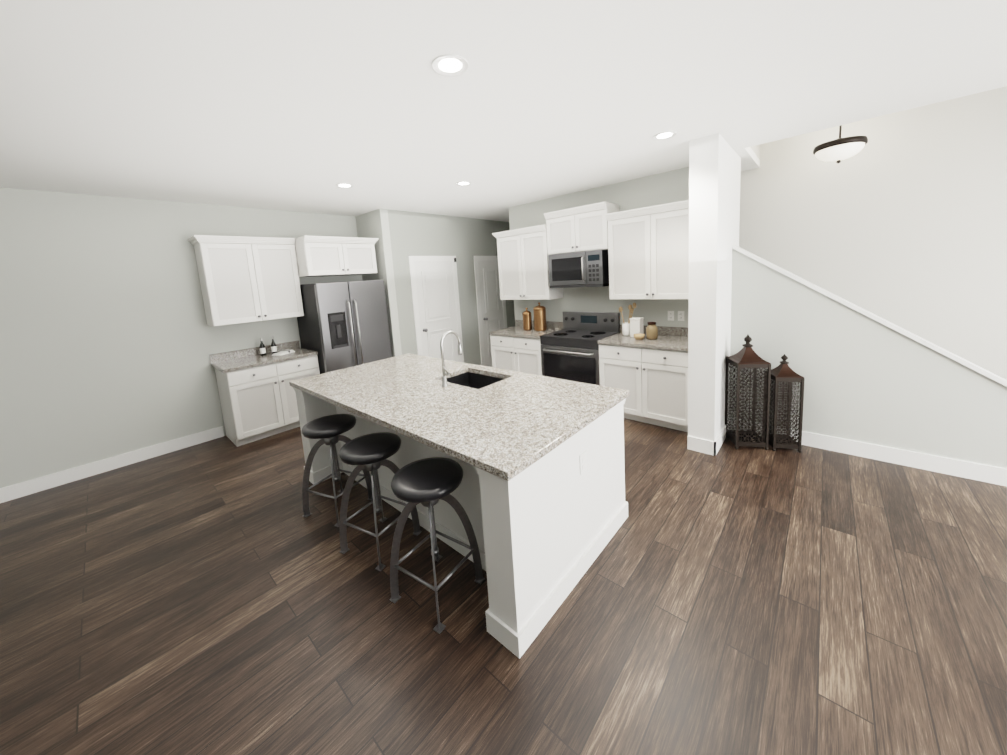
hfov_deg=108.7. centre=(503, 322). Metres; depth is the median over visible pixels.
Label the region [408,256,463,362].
door
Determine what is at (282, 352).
towel
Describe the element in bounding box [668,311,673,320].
electrical outlet
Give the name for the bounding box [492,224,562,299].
upper cabinet
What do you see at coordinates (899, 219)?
wall
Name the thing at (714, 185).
wall
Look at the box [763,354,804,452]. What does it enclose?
lantern
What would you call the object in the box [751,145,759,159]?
wall
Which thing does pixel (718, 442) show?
baseboard
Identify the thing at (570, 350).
range
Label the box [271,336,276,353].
bottle
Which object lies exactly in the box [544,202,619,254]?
upper cabinet
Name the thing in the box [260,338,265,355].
bottle
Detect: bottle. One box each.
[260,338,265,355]
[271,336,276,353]
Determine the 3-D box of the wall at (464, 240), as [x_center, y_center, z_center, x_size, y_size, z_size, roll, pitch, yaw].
[-0.298,-0.524,6.838,0.120,2.770,3.980,3,10,42]
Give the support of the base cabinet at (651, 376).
on the floor
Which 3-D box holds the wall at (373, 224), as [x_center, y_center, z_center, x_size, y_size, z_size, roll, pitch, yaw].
[-1.924,-0.257,5.566,0.840,2.770,0.120,3,10,42]
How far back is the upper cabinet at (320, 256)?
4.72 m
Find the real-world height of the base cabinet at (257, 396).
1.020 m
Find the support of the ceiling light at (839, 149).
hanging from the ceiling
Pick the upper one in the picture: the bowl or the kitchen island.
the bowl
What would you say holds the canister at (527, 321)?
on the base cabinet at (516, 347)
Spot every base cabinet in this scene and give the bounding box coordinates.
[209,340,319,446]
[489,320,562,375]
[598,324,687,431]
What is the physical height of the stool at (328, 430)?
0.702 m
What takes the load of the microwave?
attached to the upper cabinet at (578, 229)
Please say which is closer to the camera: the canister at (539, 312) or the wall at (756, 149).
the wall at (756, 149)
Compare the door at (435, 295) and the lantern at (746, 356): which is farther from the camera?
the door at (435, 295)
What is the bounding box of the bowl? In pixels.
[633,334,644,339]
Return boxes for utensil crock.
[619,303,636,335]
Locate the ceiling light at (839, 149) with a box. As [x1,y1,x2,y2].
[813,125,867,163]
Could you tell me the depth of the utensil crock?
4.35 m
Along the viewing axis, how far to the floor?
1.83 m
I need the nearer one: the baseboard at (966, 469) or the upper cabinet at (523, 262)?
the baseboard at (966, 469)
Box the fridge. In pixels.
[297,280,391,373]
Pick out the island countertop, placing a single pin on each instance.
(507, 426)
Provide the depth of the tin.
4.22 m
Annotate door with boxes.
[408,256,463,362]
[473,256,506,366]
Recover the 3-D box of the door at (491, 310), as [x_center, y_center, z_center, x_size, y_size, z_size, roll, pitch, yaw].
[-0.182,-0.199,6.828,0.092,2.115,0.770,3,10,42]
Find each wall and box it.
[0,187,361,487]
[355,209,401,356]
[387,209,514,364]
[509,167,688,326]
[688,133,740,440]
[729,249,1006,468]
[739,86,1006,379]
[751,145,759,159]
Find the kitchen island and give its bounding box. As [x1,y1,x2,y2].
[293,371,627,658]
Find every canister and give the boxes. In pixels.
[522,308,531,329]
[533,302,546,330]
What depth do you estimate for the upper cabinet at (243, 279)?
4.25 m
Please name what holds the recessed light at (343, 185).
in the ceiling
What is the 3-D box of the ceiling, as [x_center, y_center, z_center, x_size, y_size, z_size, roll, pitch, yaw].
[0.629,-1.793,1.888,9.470,0.910,9.700,3,10,42]
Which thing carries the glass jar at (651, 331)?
on the base cabinet at (651, 376)
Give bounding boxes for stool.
[301,414,372,526]
[339,432,421,570]
[390,457,484,633]
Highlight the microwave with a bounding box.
[548,250,608,287]
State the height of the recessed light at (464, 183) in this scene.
0.008 m
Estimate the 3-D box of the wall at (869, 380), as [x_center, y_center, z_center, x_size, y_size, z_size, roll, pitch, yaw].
[3.337,0.237,2.808,2.680,1.860,0.120,3,10,42]
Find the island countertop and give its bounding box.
[289,355,628,482]
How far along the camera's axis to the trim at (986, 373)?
2.93 m
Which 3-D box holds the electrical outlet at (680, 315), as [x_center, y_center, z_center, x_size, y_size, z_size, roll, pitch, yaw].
[2.034,-0.079,4.141,0.070,0.114,0.008,3,10,42]
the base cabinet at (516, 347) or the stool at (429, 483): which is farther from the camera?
the base cabinet at (516, 347)
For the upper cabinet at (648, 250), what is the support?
attached to the wall at (661, 188)
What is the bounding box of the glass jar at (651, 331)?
[646,321,657,339]
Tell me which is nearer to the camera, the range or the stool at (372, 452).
the stool at (372, 452)
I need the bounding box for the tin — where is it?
[629,317,643,336]
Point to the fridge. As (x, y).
(342, 325)
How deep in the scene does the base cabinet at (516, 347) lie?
5.10 m
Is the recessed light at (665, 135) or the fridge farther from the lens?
the fridge
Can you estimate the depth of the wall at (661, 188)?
4.60 m
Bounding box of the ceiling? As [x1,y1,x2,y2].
[0,0,1006,221]
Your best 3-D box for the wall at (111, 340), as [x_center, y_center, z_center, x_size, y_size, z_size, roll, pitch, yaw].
[-4.085,0.123,3.696,0.120,2.770,5.600,3,10,42]
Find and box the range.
[540,311,619,384]
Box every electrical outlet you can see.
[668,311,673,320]
[678,311,683,320]
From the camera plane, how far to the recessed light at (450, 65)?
1.77 m
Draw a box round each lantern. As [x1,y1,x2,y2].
[725,335,770,449]
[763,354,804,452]
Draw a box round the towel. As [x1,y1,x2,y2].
[272,350,294,355]
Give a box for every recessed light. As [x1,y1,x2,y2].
[335,183,353,187]
[432,54,468,76]
[456,181,471,185]
[652,131,676,140]
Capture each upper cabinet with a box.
[188,235,303,325]
[295,235,378,277]
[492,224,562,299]
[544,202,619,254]
[605,200,688,299]
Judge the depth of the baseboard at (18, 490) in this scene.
3.67 m
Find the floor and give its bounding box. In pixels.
[0,418,1006,754]
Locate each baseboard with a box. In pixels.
[0,426,223,502]
[712,418,731,455]
[732,418,1006,486]
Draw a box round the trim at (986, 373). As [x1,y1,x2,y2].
[732,245,1006,386]
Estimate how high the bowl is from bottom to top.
0.055 m

